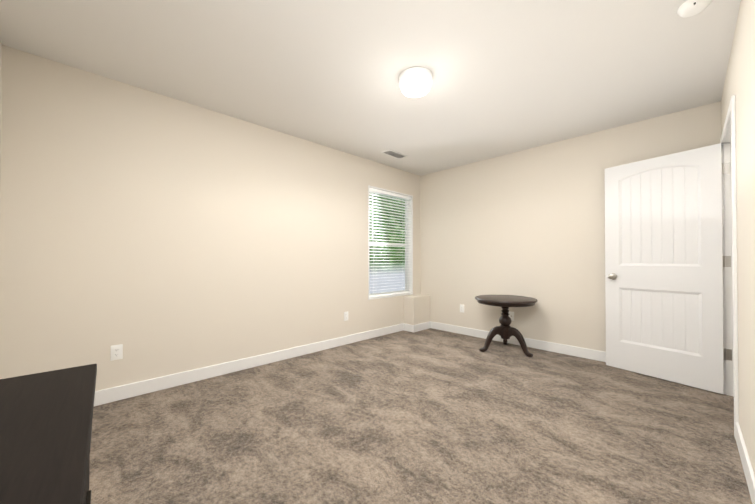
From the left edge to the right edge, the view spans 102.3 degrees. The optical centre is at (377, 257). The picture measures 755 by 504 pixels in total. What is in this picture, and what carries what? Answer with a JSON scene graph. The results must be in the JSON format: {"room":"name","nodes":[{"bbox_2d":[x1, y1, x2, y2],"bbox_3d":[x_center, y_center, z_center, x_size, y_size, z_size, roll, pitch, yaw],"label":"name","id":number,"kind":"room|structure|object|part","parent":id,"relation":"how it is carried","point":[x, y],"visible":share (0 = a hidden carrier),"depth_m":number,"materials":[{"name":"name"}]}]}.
{"room":"empty bedroom","nodes":[
{"label":"empty bedroom","id":0,"kind":"room"},
{"bbox_2d":[0,40,1,193],"bbox_3d":[-1.332,-0.150,0.739,0.120,2.500,3.325,0,-1,-44],"label":"wall","id":1,"kind":"structure","parent":0,"point":[0,104],"depth_m":1.96,"materials":[{"name":"beige paint"}]},
{"bbox_2d":[0,45,420,390],"bbox_3d":[-0.909,-0.126,3.557,4.660,2.500,0.120,0,-1,-44],"label":"wall","id":2,"kind":"structure","parent":0,"point":[156,235],"depth_m":2.58,"materials":[{"name":"beige paint"}]},
{"bbox_2d":[110,344,122,360],"bbox_3d":[-2.032,0.739,2.366,0.072,0.116,0.008,0,-1,-44],"label":"electrical outlet","id":3,"kind":"object","parent":2,"relation":"attached to","point":[116,352],"visible":1,"depth_m":2.36,"materials":[{"name":"white plastic"}]},
{"bbox_2d":[94,323,405,405],"bbox_3d":[-1.014,1.068,3.347,3.990,0.110,0.018,0,-1,-44],"label":"baseboard","id":4,"kind":"structure","parent":2,"relation":"attached to","point":[113,394],"depth_m":2.90,"materials":[{"name":"white wood"}]},
{"bbox_2d":[344,312,347,320],"bbox_3d":[-0.406,0.763,3.950,0.072,0.116,0.008,0,-1,-44],"label":"electrical outlet","id":5,"kind":"object","parent":2,"relation":"attached to","point":[345,316],"visible":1,"depth_m":3.94,"materials":[{"name":"white plastic"}]},
{"bbox_2d":[368,185,412,299],"bbox_3d":[0.181,-0.206,4.617,0.980,1.600,0.124,0,-1,-44],"label":"window","id":6,"kind":"structure","parent":2,"relation":"in","point":[408,230],"depth_m":4.65,"materials":[{"name":"white plastic"}]},
{"bbox_2d":[0,0,740,175],"bbox_3d":[0.293,-1.416,2.335,4.660,0.060,3.565,0,-1,-44],"label":"ceiling","id":7,"kind":"structure","parent":0,"point":[510,76],"depth_m":2.14,"materials":[{"name":"white paint"}]},
{"bbox_2d":[381,149,407,158],"bbox_3d":[0.228,-1.366,4.034,0.360,0.010,0.160,0,-1,-44],"label":"ceiling vent","id":8,"kind":"object","parent":7,"relation":"in","point":[392,153],"visible":1,"depth_m":4.03,"materials":[{"name":"white metal"}]},
{"bbox_2d":[399,67,431,97],"bbox_3d":[0.293,-1.321,2.334,0.254,0.129,0.254,0,-1,-44],"label":"ceiling light","id":9,"kind":"object","parent":7,"relation":"attached to","point":[415,82],"visible":1,"depth_m":2.25,"materials":[{"name":"white glass"}]},
{"bbox_2d":[677,0,711,16],"bbox_3d":[1.740,-1.371,1.667,0.136,0.041,0.136,0,-1,-44],"label":"smoke detector","id":10,"kind":"object","parent":7,"relation":"attached to","point":[688,8],"visible":1,"depth_m":1.65,"materials":[{"name":"white plastic"}]},
{"bbox_2d":[89,328,751,503],"bbox_3d":[0.293,1.144,2.312,4.660,0.060,3.565,0,-1,-44],"label":"floor","id":11,"kind":"structure","parent":0,"point":[431,416],"depth_m":1.91,"materials":[{"name":"carpet"}]},
{"bbox_2d":[0,364,96,503],"bbox_3d":[-0.684,0.708,0.459,0.360,0.780,0.920,0,-1,-42],"label":"dresser","id":12,"kind":"object","parent":11,"relation":"on","point":[46,418],"visible":1,"depth_m":0.55,"materials":[{"name":"brown wood"}]},
{"bbox_2d":[404,294,429,324],"bbox_3d":[0.631,0.871,4.826,0.430,0.530,0.200,0,-1,-44],"label":"wall bump-out","id":13,"kind":"object","parent":11,"relation":"on","point":[416,309],"visible":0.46,"depth_m":4.71,"materials":[{"name":"beige paint"}]},
{"bbox_2d":[410,321,429,332],"bbox_3d":[0.688,1.080,4.727,0.404,0.110,0.018,0,-1,-44],"label":"baseboard","id":14,"kind":"structure","parent":13,"relation":"attached to","point":[418,327],"depth_m":4.68,"materials":[{"name":"white wood"}]},
{"bbox_2d":[475,295,537,356],"bbox_3d":[1.543,0.805,3.669,0.694,0.640,0.694,0,-1,-44],"label":"table","id":15,"kind":"object","parent":11,"relation":"on","point":[504,330],"visible":1,"depth_m":3.60,"materials":[{"name":"brown wood"}]},
{"bbox_2d":[420,101,720,351],"bbox_3d":[1.919,-0.122,3.908,0.120,2.500,3.325,0,-1,-44],"label":"wall","id":16,"kind":"structure","parent":0,"point":[530,222],"depth_m":3.75,"materials":[{"name":"beige paint"}]},
{"bbox_2d":[460,304,463,312],"bbox_3d":[1.250,0.755,4.495,0.008,0.116,0.072,0,-1,-44],"label":"electrical outlet","id":17,"kind":"object","parent":16,"relation":"attached to","point":[461,308],"visible":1,"depth_m":4.49,"materials":[{"name":"white plastic"}]},
{"bbox_2d":[509,311,513,320],"bbox_3d":[1.750,0.766,3.977,0.014,0.116,0.072,0,-1,-44],"label":"electrical outlet","id":18,"kind":"object","parent":16,"relation":"attached to","point":[511,315],"visible":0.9,"depth_m":3.98,"materials":[{"name":"white plastic"}]},
{"bbox_2d":[430,321,605,361],"bbox_3d":[1.939,1.072,3.778,0.018,0.110,3.125,0,-1,-44],"label":"baseboard","id":19,"kind":"structure","parent":16,"relation":"attached to","point":[592,354],"depth_m":3.74,"materials":[{"name":"white wood"}]},
{"bbox_2d":[721,0,754,473],"bbox_3d":[1.496,-0.147,1.090,4.660,2.500,0.120,0,-1,-44],"label":"wall","id":20,"kind":"structure","parent":0,"point":[739,83],"depth_m":1.57,"materials":[{"name":"beige paint"}]},
{"bbox_2d":[605,143,731,393],"bbox_3d":[2.594,0.091,2.796,0.171,2.030,0.860,0,-1,-32],"label":"door","id":21,"kind":"structure","parent":20,"relation":"in","point":[664,277],"depth_m":2.73,"materials":[{"name":"white painted wood"},{"name":"satin nickel"}]},
{"bbox_3d":[2.839,0.030,2.459,0.002,1.599,0.030,0,-1,-44],"label":"door jamb hinges","id":22,"kind":"part","parent":21,"relation":"part of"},
{"bbox_2d":[720,95,738,438],"bbox_3d":[2.573,0.059,2.139,0.954,2.107,0.152,0,-1,-44],"label":"door frame","id":23,"kind":"structure","parent":20,"relation":"attached to","point":[731,114],"depth_m":2.44,"materials":[{"name":"white wood"}]},
{"bbox_2d":[735,422,754,503],"bbox_3d":[1.035,1.045,0.727,3.208,0.110,0.018,0,-1,-44],"label":"baseboard","id":24,"kind":"structure","parent":20,"relation":"attached to","point":[746,463],"depth_m":1.52,"materials":[{"name":"white wood"}]},
{"label":"outside","id":25,"kind":"structure","parent":0,"visible":0},
{"bbox_2d":[369,193,404,293],"bbox_3d":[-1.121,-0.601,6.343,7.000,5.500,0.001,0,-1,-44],"label":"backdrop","id":26,"kind":"structure","parent":25,"point":[400,275],"depth_m":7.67,"materials":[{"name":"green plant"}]}
]}

